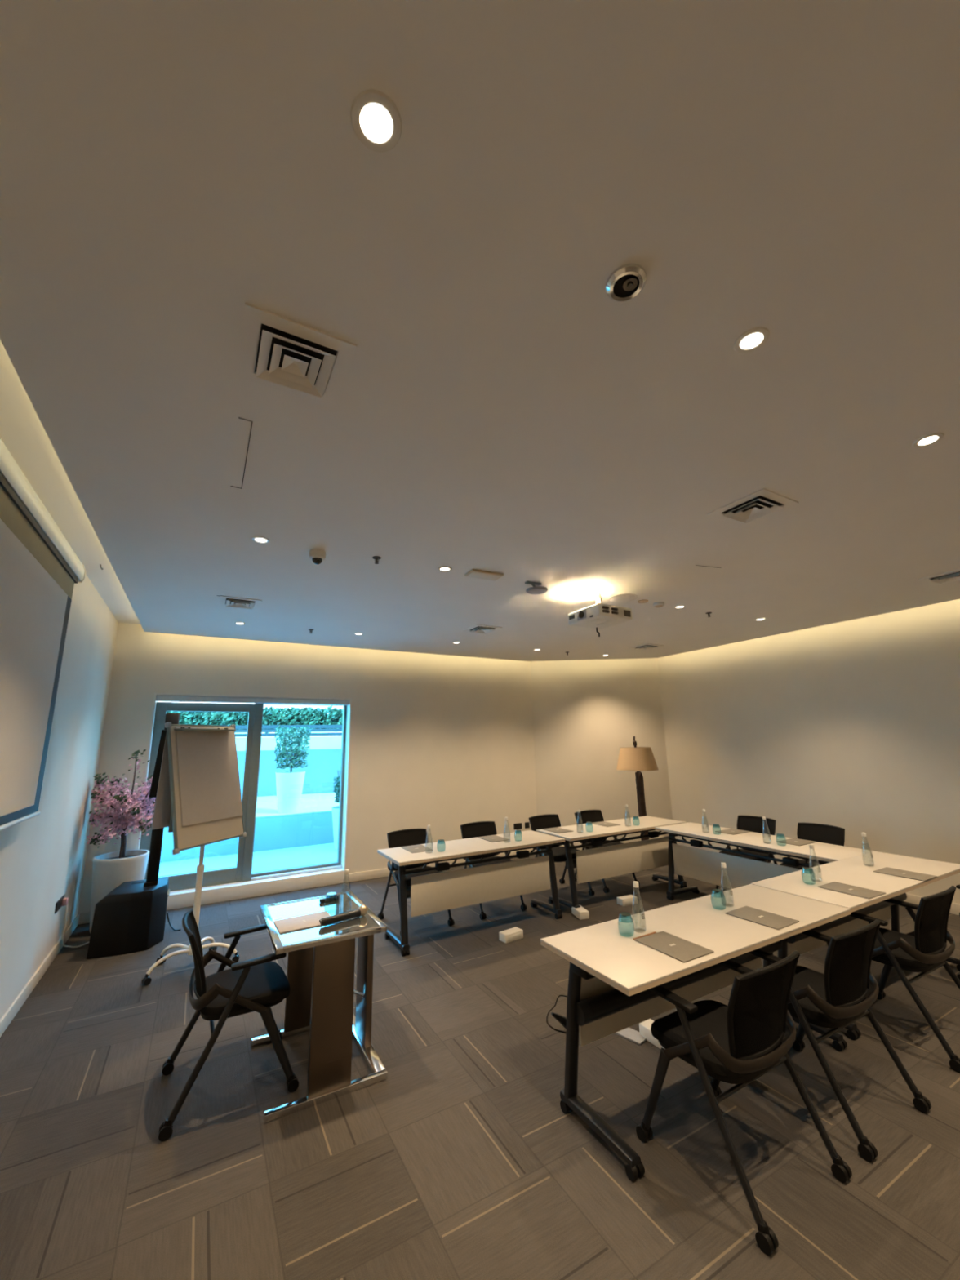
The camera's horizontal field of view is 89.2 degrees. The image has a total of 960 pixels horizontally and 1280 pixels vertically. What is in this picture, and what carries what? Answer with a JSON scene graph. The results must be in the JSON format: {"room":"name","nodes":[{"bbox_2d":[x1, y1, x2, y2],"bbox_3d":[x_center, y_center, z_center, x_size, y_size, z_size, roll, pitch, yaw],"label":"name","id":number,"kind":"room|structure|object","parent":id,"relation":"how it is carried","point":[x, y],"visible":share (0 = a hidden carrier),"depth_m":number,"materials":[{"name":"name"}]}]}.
{"room":"conference room","nodes":[
{"label":"conference room","id":0,"kind":"room"},
{"bbox_2d":[0,574,118,1019],"bbox_3d":[-1.816,0.391,0.956,0.300,3.150,10.550,6,-13,-29],"label":"wall","id":1,"kind":"structure","parent":0,"point":[42,856],"depth_m":3.86,"materials":[{"name":"paint"}]},
{"bbox_2d":[0,913,79,1036],"bbox_3d":[-1.639,1.893,0.699,0.015,0.100,9.900,6,-13,-29],"label":"baseboard","id":2,"kind":"structure","parent":1,"relation":"attached to","point":[12,1011],"depth_m":3.59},
{"bbox_2d":[0,438,85,831],"bbox_3d":[-2.140,0.009,2.051,0.125,1.693,2.832,6,-13,-29],"label":"projection screen","id":3,"kind":"object","parent":1,"relation":"attached to","point":[40,570],"visible":1,"depth_m":2.58,"materials":[{"name":"fabric"}]},
{"bbox_2d":[54,894,64,914],"bbox_3d":[-3.577,2.249,4.144,0.013,0.086,0.260,6,-13,-29],"label":"wall socket","id":4,"kind":"object","parent":1,"relation":"attached to","point":[58,904],"visible":0.95,"depth_m":4.10,"materials":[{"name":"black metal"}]},
{"bbox_2d":[61,897,68,906],"bbox_3d":[-3.599,2.270,4.221,0.035,0.060,0.056,6,-13,-29],"label":"plug","id":5,"kind":"object","parent":4,"relation":"attached to","point":[64,901],"visible":1,"depth_m":4.20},
{"bbox_2d":[0,339,140,624],"bbox_3d":[1.551,-0.949,3.181,8.090,0.300,10.550,6,-13,-29],"label":"ceiling","id":6,"kind":"structure","parent":0,"point":[22,432],"depth_m":2.60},
{"bbox_2d":[78,622,537,913],"bbox_3d":[-0.859,1.678,7.207,7.610,3.150,0.350,6,-13,-29],"label":"wall","id":7,"kind":"structure","parent":0,"point":[445,743],"depth_m":6.77,"materials":[{"name":"paint"}]},
{"bbox_2d":[139,702,255,891],"bbox_3d":[-3.305,1.805,5.774,1.096,2.105,0.115,6,-13,-29],"label":"window frame","id":8,"kind":"structure","parent":7,"relation":"in","point":[233,874],"depth_m":5.75,"materials":[{"name":"grey metal"}]},
{"bbox_2d":[136,693,351,870],"bbox_3d":[-2.812,1.808,6.056,2.269,2.195,0.354,6,-13,-29],"label":"trim","id":9,"kind":"structure","parent":7,"relation":"attached to","point":[347,758],"depth_m":6.35,"materials":[{"name":"white plastic"}]},
{"bbox_2d":[155,694,349,705],"bbox_3d":[-2.785,0.771,6.190,2.229,0.070,0.100,6,-13,-29],"label":"trim","id":10,"kind":"structure","parent":7,"relation":"attached to","point":[162,698],"depth_m":6.08,"materials":[{"name":"metal"}]},
{"bbox_2d":[166,868,345,910],"bbox_3d":[-2.792,2.956,5.818,2.269,0.150,0.350,6,-13,-29],"label":"trim","id":11,"kind":"structure","parent":7,"relation":"attached to","point":[184,898],"depth_m":5.71,"materials":[{"name":"paint"}]},
{"bbox_2d":[241,703,346,881],"bbox_3d":[-2.357,1.882,6.315,1.173,2.140,0.130,6,-13,-29],"label":"window","id":12,"kind":"structure","parent":7,"relation":"in","point":[247,875],"depth_m":6.09,"materials":[{"name":"grey metal"}]},
{"bbox_2d":[78,848,536,924],"bbox_3d":[-1.565,3.057,6.286,5.695,0.100,0.015,6,-13,-29],"label":"baseboard","id":13,"kind":"structure","parent":7,"relation":"attached to","point":[84,917],"depth_m":6.35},
{"bbox_2d":[513,822,521,829],"bbox_3d":[0.589,2.894,7.558,0.146,0.086,0.013,6,-13,-29],"label":"wall socket","id":14,"kind":"object","parent":7,"relation":"attached to","point":[517,826],"visible":1,"depth_m":7.55,"materials":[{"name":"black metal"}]},
{"bbox_2d":[0,0,959,661],"bbox_3d":[1.639,-0.722,3.011,6.961,0.045,9.660,6,-13,-29],"label":"ceiling","id":15,"kind":"structure","parent":0,"point":[790,169],"depth_m":1.43,"materials":[{"name":"paint"}]},
{"bbox_2d":[218,595,262,609],"bbox_3d":[-2.168,-0.327,4.396,0.330,0.026,0.330,6,-13,-29],"label":"ceiling vent","id":16,"kind":"object","parent":15,"relation":"in","point":[231,602],"visible":1,"depth_m":4.36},
{"bbox_2d":[231,417,252,488],"bbox_3d":[-1.076,-0.821,2.186,0.051,0.004,0.594,6,-13,-29],"label":"joint","id":17,"kind":"object","parent":15,"relation":"attached to","point":[238,417],"visible":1,"depth_m":2.13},
{"bbox_2d":[251,536,270,543],"bbox_3d":[-1.381,-0.629,3.066,0.106,0.006,0.106,6,-13,-29],"label":"recessed light","id":18,"kind":"object","parent":15,"relation":"in","point":[261,540],"visible":1,"depth_m":3.06,"materials":[{"name":"beige"}]},
{"bbox_2d":[237,302,356,407],"bbox_3d":[-0.624,-0.930,1.641,0.330,0.026,0.330,6,-13,-29],"label":"ceiling vent","id":19,"kind":"object","parent":15,"relation":"in","point":[295,358],"visible":1,"depth_m":1.62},
{"bbox_2d":[309,549,325,564],"bbox_3d":[-1.093,-0.550,3.271,0.108,0.087,0.108,6,-13,-29],"label":"dome camera","id":20,"kind":"object","parent":15,"relation":"attached to","point":[317,556],"visible":1,"depth_m":3.24,"materials":[{"name":"white plastic"}]},
{"bbox_2d":[350,88,402,152],"bbox_3d":[-0.216,-1.079,1.016,0.106,0.006,0.106,6,-13,-29],"label":"recessed light","id":21,"kind":"object","parent":15,"relation":"in","point":[375,118],"visible":1,"depth_m":1.01,"materials":[{"name":"white metal"}]},
{"bbox_2d":[372,555,381,564],"bbox_3d":[-0.720,-0.554,3.393,0.060,0.043,0.060,6,-13,-29],"label":"sprinkler","id":22,"kind":"object","parent":15,"relation":"attached to","point":[376,558],"visible":1,"depth_m":3.39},
{"bbox_2d":[437,566,452,571],"bbox_3d":[-0.262,-0.530,3.639,0.106,0.006,0.106,6,-13,-29],"label":"recessed light","id":23,"kind":"object","parent":15,"relation":"in","point":[441,568],"visible":1,"depth_m":3.63,"materials":[{"name":"beige"}]},
{"bbox_2d":[462,624,502,633],"bbox_3d":[0.028,-0.116,5.601,0.330,0.026,0.330,6,-13,-29],"label":"ceiling vent","id":24,"kind":"object","parent":15,"relation":"in","point":[481,628],"visible":1,"depth_m":5.57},
{"bbox_2d":[464,568,503,580],"bbox_3d":[0.032,-0.503,3.766,0.270,0.019,0.140,5,-13,-28],"label":"ceiling vent","id":25,"kind":"object","parent":15,"relation":"attached to","point":[475,573],"visible":1,"depth_m":3.74,"materials":[{"name":"beige metal"}]},
{"bbox_2d":[524,581,547,594],"bbox_3d":[0.465,-0.433,3.988,0.180,0.086,0.180,6,-13,-29],"label":"smoke detector","id":26,"kind":"object","parent":15,"relation":"attached to","point":[537,589],"visible":1,"depth_m":3.96,"materials":[{"name":"white plastic"}]},
{"bbox_2d":[568,589,632,636],"bbox_3d":[1.036,-0.250,4.238,0.392,0.358,0.404,6,-13,-29],"label":"ceiling projector","id":27,"kind":"object","parent":15,"relation":"hanging from","point":[599,615],"visible":1,"depth_m":4.13,"materials":[{"name":"white plastic"}]},
{"bbox_2d":[602,605,608,613],"bbox_3d":[1.033,-0.251,4.005,0.072,0.057,0.010,6,-13,-29],"label":"outlet","id":28,"kind":"object","parent":27,"relation":"attached to","point":[605,608],"depth_m":4.00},
{"bbox_2d":[611,607,617,614],"bbox_3d":[1.121,-0.242,4.053,0.072,0.057,0.010,6,-13,-29],"label":"outlet","id":29,"kind":"object","parent":27,"relation":"attached to","point":[614,610],"depth_m":4.05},
{"bbox_2d":[623,609,631,617],"bbox_3d":[1.247,-0.225,4.122,0.080,0.056,0.006,6,-13,-29],"label":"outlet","id":30,"kind":"object","parent":27,"relation":"attached to","point":[627,613],"depth_m":4.12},
{"bbox_2d":[609,594,637,602],"bbox_3d":[1.323,-0.381,4.480,0.250,0.012,0.250,6,-13,-29],"label":"ceiling speaker","id":31,"kind":"object","parent":15,"relation":"attached to","point":[621,597],"visible":1,"depth_m":4.45,"materials":[{"name":"white plastic"}]},
{"bbox_2d":[605,263,646,302],"bbox_3d":[0.415,-1.008,1.381,0.112,0.017,0.112,6,-13,-29],"label":"recessed light","id":32,"kind":"object","parent":15,"relation":"in","point":[625,282],"visible":1,"depth_m":1.37,"materials":[{"name":"metal"}]},
{"bbox_2d":[637,599,648,603],"bbox_3d":[1.537,-0.361,4.587,0.096,0.016,0.096,6,-13,-29],"label":"smoke detector","id":33,"kind":"object","parent":15,"relation":"attached to","point":[643,601],"visible":1,"depth_m":4.56,"materials":[{"name":"white plastic"}]},
{"bbox_2d":[629,643,663,649],"bbox_3d":[2.345,0.103,6.856,0.330,0.026,0.330,6,-13,-29],"label":"ceiling vent","id":34,"kind":"object","parent":15,"relation":"in","point":[647,646],"visible":1,"depth_m":6.82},
{"bbox_2d":[653,601,664,607],"bbox_3d":[1.716,-0.334,4.672,0.100,0.040,0.100,6,-13,-29],"label":"sensor","id":35,"kind":"object","parent":15,"relation":"attached to","point":[659,604],"visible":1,"depth_m":4.64,"materials":[{"name":"white plastic"}]},
{"bbox_2d":[733,326,769,353],"bbox_3d":[0.889,-0.979,1.593,0.106,0.006,0.106,6,-13,-29],"label":"recessed light","id":36,"kind":"object","parent":15,"relation":"in","point":[753,339],"visible":1,"depth_m":1.59,"materials":[{"name":"beige"}]},
{"bbox_2d":[707,488,798,525],"bbox_3d":[1.545,-0.737,2.760,0.330,0.026,0.330,6,-13,-29],"label":"ceiling vent","id":37,"kind":"object","parent":15,"relation":"in","point":[762,503],"visible":1,"depth_m":2.74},
{"bbox_2d":[911,432,944,447],"bbox_3d":[1.981,-0.882,2.151,0.106,0.006,0.106,6,-13,-29],"label":"recessed light","id":38,"kind":"object","parent":15,"relation":"in","point":[931,438],"visible":1,"depth_m":2.15,"materials":[{"name":"beige"}]},
{"bbox_2d":[918,568,959,585],"bbox_3d":[3.906,-0.517,4.021,0.330,0.026,0.330,6,-13,-29],"label":"ceiling vent","id":39,"kind":"object","parent":15,"relation":"in","point":[953,575],"visible":1,"depth_m":4.04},
{"bbox_2d":[0,854,959,1279],"bbox_3d":[1.611,2.335,2.495,8.090,0.150,10.550,6,-13,-29],"label":"floor","id":40,"kind":"structure","parent":0,"point":[464,1162],"depth_m":2.17,"materials":[{"name":"carpet"}]},
{"bbox_2d":[62,902,88,947],"bbox_3d":[-3.585,2.532,4.378,0.142,0.420,0.387,-5,-12,17],"label":"power cable","id":41,"kind":"object","parent":40,"relation":"on","point":[64,945],"visible":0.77,"depth_m":4.23,"materials":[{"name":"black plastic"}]},
{"bbox_2d":[85,749,155,933],"bbox_3d":[-3.600,1.991,4.945,0.648,1.713,0.605,6,-13,-29],"label":"cherry tree","id":42,"kind":"object","parent":40,"relation":"on","point":[110,870],"visible":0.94,"depth_m":4.85,"materials":[{"name":"pink plant"}]},
{"bbox_2d":[86,713,181,959],"bbox_3d":[-3.136,1.741,4.637,0.671,2.061,0.539,6,-13,-29],"label":"loudspeaker","id":43,"kind":"object","parent":40,"relation":"on","point":[131,918],"visible":0.91,"depth_m":4.28,"materials":[{"name":"black plastic"}]},
{"bbox_2d":[141,722,246,986],"bbox_3d":[-2.333,1.675,4.074,0.714,1.930,0.692,6,-13,-29],"label":"easel","id":44,"kind":"object","parent":40,"relation":"on","point":[198,797],"visible":0.84,"depth_m":4.04,"materials":[{"name":"paper"}]},
{"bbox_2d":[158,909,298,1142],"bbox_3d":[-1.333,1.921,2.646,0.603,0.827,0.570,6,-14,-30],"label":"chair","id":45,"kind":"object","parent":40,"relation":"on","point":[257,984],"visible":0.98,"depth_m":2.50,"materials":[{"name":"black fabric"}]},
{"bbox_2d":[251,890,387,1124],"bbox_3d":[-0.921,1.983,2.786,0.597,0.750,0.760,6,-13,-29],"label":"lectern","id":46,"kind":"object","parent":40,"relation":"on","point":[320,972],"visible":0.94,"depth_m":2.57,"materials":[{"name":"metal"}]},
{"bbox_2d":[273,911,330,933],"bbox_3d":[-0.994,1.593,2.754,0.296,0.007,0.210,6,-14,-30],"label":"notepad","id":47,"kind":"object","parent":46,"relation":"on","point":[295,923],"visible":0.95,"depth_m":2.74,"materials":[{"name":"paper"}]},
{"bbox_2d":[319,895,338,902],"bbox_3d":[-0.966,1.660,3.119,0.120,0.024,0.036,8,-15,-37],"label":"remote","id":48,"kind":"object","parent":46,"relation":"on","point":[322,900],"visible":0.33,"depth_m":3.09,"materials":[{"name":"black plastic"}]},
{"bbox_2d":[324,892,337,901],"bbox_3d":[-0.897,1.583,2.935,0.080,0.098,0.080,6,-13,-29],"label":"tumbler","id":49,"kind":"object","parent":46,"relation":"on","point":[330,896],"visible":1,"depth_m":2.92,"materials":[{"name":"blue glass"}]},
{"bbox_2d":[319,904,368,925],"bbox_3d":[-0.772,1.566,2.770,0.289,0.059,0.060,9,-15,-40],"label":"handheld microphone","id":50,"kind":"object","parent":46,"relation":"on","point":[362,909],"visible":1,"depth_m":2.76,"materials":[{"name":"black metal"}]},
{"bbox_2d":[358,904,368,915],"bbox_3d":[-0.686,1.579,2.844,0.060,0.058,0.060,9,-15,-40],"label":"grille","id":51,"kind":"object","parent":50,"relation":"attached to","point":[362,909],"depth_m":2.82,"materials":[{"name":"silver metal"}]},
{"bbox_2d":[339,869,351,906],"bbox_3d":[-0.806,1.508,2.927,0.070,0.237,0.069,-8,-14,31],"label":"water bottle","id":52,"kind":"object","parent":46,"relation":"on","point":[346,871],"visible":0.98,"depth_m":2.94,"materials":[{"name":"clear glass"}]},
{"bbox_2d":[377,828,454,936],"bbox_3d":[-0.639,2.375,4.881,0.570,0.827,0.603,6,-14,-30],"label":"chair","id":53,"kind":"object","parent":40,"relation":"on","point":[411,837],"visible":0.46,"depth_m":5.04,"materials":[{"name":"black plastic"}]},
{"bbox_2d":[377,830,564,956],"bbox_3d":[-0.046,2.373,4.716,1.775,0.742,0.600,6,-13,-29],"label":"table","id":54,"kind":"object","parent":40,"relation":"on","point":[449,890],"visible":1,"depth_m":4.53,"materials":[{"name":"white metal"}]},
{"bbox_2d":[400,844,433,853],"bbox_3d":[-0.600,1.981,4.620,0.210,0.007,0.296,6,-13,-29],"label":"notepad","id":55,"kind":"object","parent":54,"relation":"on","point":[415,848],"visible":1,"depth_m":4.60,"materials":[{"name":"paper"}]},
{"bbox_2d":[437,839,444,844],"bbox_3d":[-0.360,1.909,4.521,0.080,0.098,0.080,6,-13,-29],"label":"tumbler","id":56,"kind":"object","parent":54,"relation":"on","point":[440,841],"visible":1,"depth_m":4.50,"materials":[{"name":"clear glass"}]},
{"bbox_2d":[478,835,510,842],"bbox_3d":[0.141,2.052,5.029,0.210,0.007,0.296,6,-13,-29],"label":"notepad","id":57,"kind":"object","parent":54,"relation":"on","point":[493,838],"visible":1,"depth_m":5.01,"materials":[{"name":"paper"}]},
{"bbox_2d":[460,821,527,919],"bbox_3d":[0.101,2.443,5.273,0.570,0.827,0.603,6,-13,-29],"label":"chair","id":58,"kind":"object","parent":40,"relation":"on","point":[481,828],"visible":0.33,"depth_m":5.47,"materials":[{"name":"black plastic"}]},
{"bbox_2d":[498,926,523,943],"bbox_3d":[0.280,2.634,4.346,0.200,0.068,0.103,8,-15,-36],"label":"block","id":59,"kind":"object","parent":40,"relation":"on","point":[515,933],"visible":1,"depth_m":4.31,"materials":[{"name":"white plastic"}]},
{"bbox_2d":[528,813,595,897],"bbox_3d":[0.912,2.522,5.721,0.570,0.827,0.603,6,-13,-29],"label":"chair","id":60,"kind":"object","parent":40,"relation":"on","point":[549,820],"visible":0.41,"depth_m":5.91,"materials":[{"name":"black plastic"}]},
{"bbox_2d":[571,905,589,919],"bbox_3d":[1.006,2.733,4.883,0.103,0.068,0.200,2,-12,-14],"label":"block","id":61,"kind":"object","parent":40,"relation":"on","point":[581,913],"visible":0.99,"depth_m":4.81,"materials":[{"name":"white plastic"}]},
{"bbox_2d":[573,809,639,893],"bbox_3d":[1.528,2.577,6.039,0.570,0.827,0.603,6,-13,-29],"label":"chair","id":62,"kind":"object","parent":40,"relation":"on","point":[588,815],"visible":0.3,"depth_m":6.23,"materials":[{"name":"black plastic"}]},
{"bbox_2d":[536,815,687,908],"bbox_3d":[1.559,2.526,5.592,1.775,0.742,0.600,6,-13,-29],"label":"table","id":63,"kind":"object","parent":40,"relation":"on","point":[604,862],"visible":0.73,"depth_m":5.38,"materials":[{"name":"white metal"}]},
{"bbox_2d":[542,826,573,833],"bbox_3d":[0.865,2.123,5.429,0.210,0.007,0.296,6,-13,-29],"label":"notepad","id":64,"kind":"object","parent":63,"relation":"on","point":[558,830],"visible":1,"depth_m":5.40,"materials":[{"name":"paper"}]},
{"bbox_2d":[591,821,620,826],"bbox_3d":[1.484,2.182,5.771,0.210,0.007,0.296,6,-13,-29],"label":"notepad","id":65,"kind":"object","parent":63,"relation":"on","point":[602,823],"visible":0.89,"depth_m":5.75,"materials":[{"name":"paper"}]},
{"bbox_2d":[616,894,637,906],"bbox_3d":[1.580,2.793,5.221,0.200,0.068,0.103,4,-13,-23],"label":"block","id":66,"kind":"object","parent":40,"relation":"on","point":[628,900],"visible":1,"depth_m":5.19,"materials":[{"name":"white plastic"}]},
{"bbox_2d":[614,1027,646,1044],"bbox_3d":[0.876,2.355,2.920,0.100,0.012,0.240,10,-16,-43],"label":"lid","id":67,"kind":"object","parent":40,"relation":"on","point":[628,1033],"visible":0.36,"depth_m":2.88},
{"bbox_2d":[616,736,658,840],"bbox_3d":[2.316,2.295,7.069,0.596,1.770,0.596,6,-13,-29],"label":"floor lamp","id":68,"kind":"object","parent":40,"relation":"on","point":[638,759],"visible":0.83,"depth_m":7.01,"materials":[{"name":"fabric"}]},
{"bbox_2d":[639,1018,665,1048],"bbox_3d":[1.042,2.306,2.838,0.103,0.068,0.200,6,-14,-30],"label":"block","id":69,"kind":"object","parent":40,"relation":"on","point":[645,1027],"visible":0.23,"depth_m":2.85,"materials":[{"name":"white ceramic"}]},
{"bbox_2d":[540,884,851,1181],"bbox_3d":[1.234,1.903,2.574,1.775,0.742,0.600,6,-13,-29],"label":"table","id":70,"kind":"object","parent":40,"relation":"on","point":[611,974],"visible":0.78,"depth_m":2.45,"materials":[{"name":"white laminate"}]},
{"bbox_2d":[546,994,579,1033],"bbox_3d":[0.407,1.866,2.406,0.195,0.202,0.068,6,-13,-29],"label":"cable bundle","id":71,"kind":"object","parent":70,"relation":"hanging from","point":[562,1020],"visible":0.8,"depth_m":2.39,"materials":[{"name":"black rubber"}]},
{"bbox_2d":[617,911,632,922],"bbox_3d":[0.755,1.470,2.517,0.080,0.098,0.080,6,-13,-29],"label":"tumbler","id":72,"kind":"object","parent":70,"relation":"on","point":[624,917],"visible":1,"depth_m":2.50,"materials":[{"name":"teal glass"}]},
{"bbox_2d":[631,880,646,930],"bbox_3d":[0.837,1.411,2.582,0.070,0.237,0.069,-12,-16,42],"label":"water bottle","id":73,"kind":"object","parent":70,"relation":"on","point":[635,883],"visible":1,"depth_m":2.59,"materials":[{"name":"clear glass"}]},
{"bbox_2d":[633,931,657,939],"bbox_3d":[0.846,1.508,2.485,0.175,0.008,0.008,6,-14,-30],"label":"pencil","id":74,"kind":"object","parent":70,"relation":"on","point":[654,932],"visible":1,"depth_m":2.48,"materials":[{"name":"brown wood"}]},
{"bbox_2d":[634,930,714,962],"bbox_3d":[0.934,1.480,2.357,0.210,0.007,0.296,6,-13,-29],"label":"notepad","id":75,"kind":"object","parent":70,"relation":"on","point":[679,948],"visible":1,"depth_m":2.34,"materials":[{"name":"paper"}]},
{"bbox_2d":[711,888,724,897],"bbox_3d":[1.409,1.533,2.878,0.080,0.098,0.080,6,-13,-29],"label":"tumbler","id":76,"kind":"object","parent":70,"relation":"on","point":[718,893],"visible":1,"depth_m":2.86,"materials":[{"name":"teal glass"}]},
{"bbox_2d":[720,862,733,904],"bbox_3d":[1.484,1.474,2.939,0.070,0.237,0.069,-12,-16,42],"label":"water bottle","id":77,"kind":"object","parent":70,"relation":"on","point":[722,864],"visible":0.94,"depth_m":2.95,"materials":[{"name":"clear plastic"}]},
{"bbox_2d":[724,906,799,929],"bbox_3d":[1.565,1.542,2.708,0.210,0.007,0.296,6,-14,-30],"label":"notepad","id":78,"kind":"object","parent":70,"relation":"on","point":[766,918],"visible":1,"depth_m":2.69,"materials":[{"name":"paper"}]},
{"bbox_2d":[635,950,852,1255],"bbox_3d":[1.070,1.768,2.122,0.570,0.827,0.603,6,-14,-30],"label":"chair","id":79,"kind":"object","parent":40,"relation":"on","point":[739,1042],"visible":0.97,"depth_m":1.98,"materials":[{"name":"black plastic"}]},
{"bbox_2d":[715,815,777,888],"bbox_3d":[2.974,2.417,5.401,0.603,0.827,0.570,6,-13,-29],"label":"chair","id":80,"kind":"object","parent":40,"relation":"on","point":[747,823],"visible":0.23,"depth_m":5.52,"materials":[{"name":"black plastic"}]},
{"bbox_2d":[654,822,875,900],"bbox_3d":[2.706,2.338,4.789,0.600,0.742,1.870,6,-13,-29],"label":"table","id":81,"kind":"object","parent":40,"relation":"on","point":[704,865],"visible":0.69,"depth_m":4.82,"materials":[{"name":"white laminate"}]},
{"bbox_2d":[715,828,750,835],"bbox_3d":[2.682,2.034,5.165,0.296,0.007,0.210,6,-13,-29],"label":"notepad","id":82,"kind":"object","parent":81,"relation":"on","point":[731,831],"visible":1,"depth_m":5.15,"materials":[{"name":"paper"}]},
{"bbox_2d":[776,833,785,838],"bbox_3d":[2.786,1.847,4.503,0.080,0.098,0.080,6,-13,-29],"label":"tumbler","id":83,"kind":"object","parent":81,"relation":"on","point":[778,835],"visible":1,"depth_m":4.49,"materials":[{"name":"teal glass"}]},
{"bbox_2d":[776,838,817,845],"bbox_3d":[3.000,1.912,4.611,0.296,0.007,0.210,6,-13,-29],"label":"notepad","id":84,"kind":"object","parent":81,"relation":"on","point":[797,842],"visible":1,"depth_m":4.59,"materials":[{"name":"paper"}]},
{"bbox_2d":[779,822,844,869],"bbox_3d":[3.319,2.293,4.840,0.603,0.827,0.570,6,-13,-29],"label":"chair","id":85,"kind":"object","parent":40,"relation":"on","point":[820,833],"visible":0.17,"depth_m":5.00,"materials":[{"name":"black plastic"}]},
{"bbox_2d":[748,919,931,1161],"bbox_3d":[1.707,1.829,2.473,0.570,0.827,0.603,6,-13,-29],"label":"chair","id":86,"kind":"object","parent":40,"relation":"on","point":[834,999],"visible":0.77,"depth_m":2.30,"materials":[{"name":"black plastic"}]},
{"bbox_2d":[750,851,959,1039],"bbox_3d":[2.787,2.056,3.445,1.775,0.742,0.600,6,-13,-29],"label":"table","id":87,"kind":"object","parent":40,"relation":"on","point":[852,871],"visible":0.48,"depth_m":3.44,"materials":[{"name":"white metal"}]},
{"bbox_2d":[801,866,814,874],"bbox_3d":[2.247,1.612,3.329,0.080,0.098,0.080,6,-13,-29],"label":"tumbler","id":88,"kind":"object","parent":87,"relation":"on","point":[808,870],"visible":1,"depth_m":3.31,"materials":[{"name":"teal glass"}]},
{"bbox_2d":[817,881,885,898],"bbox_3d":[2.405,1.619,3.155,0.210,0.007,0.296,5,-13,-28],"label":"notepad","id":89,"kind":"object","parent":87,"relation":"on","point":[859,891],"visible":1,"depth_m":3.14,"materials":[{"name":"paper"}]},
{"bbox_2d":[873,866,937,881],"bbox_3d":[3.045,1.678,3.491,0.210,0.007,0.296,6,-13,-29],"label":"notepad","id":90,"kind":"object","parent":87,"relation":"on","point":[890,871],"visible":1,"depth_m":3.48,"materials":[{"name":"paper"}]},
{"bbox_2d":[848,885,959,1072],"bbox_3d":[2.589,1.921,2.989,0.570,0.827,0.603,6,-13,-29],"label":"chair","id":91,"kind":"object","parent":40,"relation":"on","point":[922,949],"visible":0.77,"depth_m":2.82,"materials":[{"name":"black plastic"}]},
{"bbox_2d":[955,884,959,979],"bbox_3d":[3.768,1.988,3.416,0.570,0.827,0.603,6,-13,-29],"label":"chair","id":92,"kind":"object","parent":40,"relation":"on","point":[957,886],"visible":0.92,"depth_m":3.49,"materials":[{"name":"black plastic"}]},
{"bbox_2d":[530,657,672,845],"bbox_3d":[1.963,1.831,8.188,2.119,3.150,0.558,-2,-12,3],"label":"wall","id":93,"kind":"structure","parent":0,"point":[584,711],"depth_m":7.96,"materials":[{"name":"paint"}]},
{"bbox_2d":[657,599,959,904],"bbox_3d":[4.979,1.049,4.709,0.300,3.150,10.550,6,-13,-29],"label":"wall","id":94,"kind":"structure","parent":0,"point":[853,726],"depth_m":5.81,"materials":[{"name":"paint"}]},
{"bbox_2d":[903,893,959,915],"bbox_3d":[5.162,2.416,3.811,0.015,0.100,8.750,6,-13,-29],"label":"baseboard","id":95,"kind":"structure","parent":94,"relation":"attached to","point":[913,899],"depth_m":4.97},
{"label":"outside","id":96,"kind":"structure","parent":0,"visible":0},
{"bbox_2d":[158,842,337,876],"bbox_3d":[-2.522,3.335,7.093,15.000,0.320,1.700,6,-13,-29],"label":"paving","id":97,"kind":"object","parent":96,"point":[299,856],"visible":0.22,"depth_m":6.96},
{"bbox_2d":[331,770,340,849],"bbox_3d":[-2.157,2.715,7.849,0.456,1.189,0.456,6,-13,-29],"label":"planter","id":98,"kind":"object","parent":97,"relation":"on","point":[336,788],"visible":0.25,"depth_m":7.69,"materials":[{"name":"ceramic"}]},
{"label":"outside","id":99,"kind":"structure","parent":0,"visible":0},
{"bbox_2d":[160,811,333,862],"bbox_3d":[-4.225,3.739,10.105,15.000,0.820,5.250,6,-13,-29],"label":"terrace","id":100,"kind":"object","parent":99,"point":[272,833],"visible":0.1,"depth_m":7.74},
{"bbox_2d":[236,748,341,796],"bbox_3d":[-4.694,3.022,11.079,15.218,1.000,0.396,3,-13,-21],"label":"wall","id":101,"kind":"structure","parent":100,"relation":"on","point":[323,765],"depth_m":11.14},
{"bbox_2d":[235,736,342,751],"bbox_3d":[-4.735,2.397,11.263,15.230,0.300,0.475,3,-13,-21],"label":"coping","id":102,"kind":"object","parent":101,"relation":"on","point":[316,742],"visible":0.22,"depth_m":11.32},
{"bbox_2d":[235,724,342,737],"bbox_3d":[-4.679,2.092,11.215,15.165,0.255,0.030,3,-13,-21],"label":"slatted fence","id":103,"kind":"object","parent":102,"relation":"on","point":[242,731],"visible":0.15,"depth_m":11.38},
{"bbox_2d":[255,792,339,817],"bbox_3d":[-3.988,3.239,9.764,15.000,0.012,4.250,6,-13,-29],"label":"paving","id":104,"kind":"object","parent":100,"relation":"on","point":[266,806],"visible":0.11,"depth_m":9.09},
{"bbox_2d":[274,725,311,813],"bbox_3d":[-3.222,2.184,8.287,0.589,1.422,0.576,6,-13,-29],"label":"planter","id":105,"kind":"object","parent":104,"relation":"on","point":[289,784],"visible":1,"depth_m":8.16,"materials":[{"name":"ceramic"}]},
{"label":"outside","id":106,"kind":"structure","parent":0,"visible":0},
{"bbox_2d":[166,706,342,733],"bbox_3d":[-5.020,1.897,11.664,10.553,0.717,0.742,3,-13,-21],"label":"clipped hedge","id":107,"kind":"object","parent":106,"point":[286,716],"visible":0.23,"depth_m":11.54,"materials":[{"name":"green plant"}]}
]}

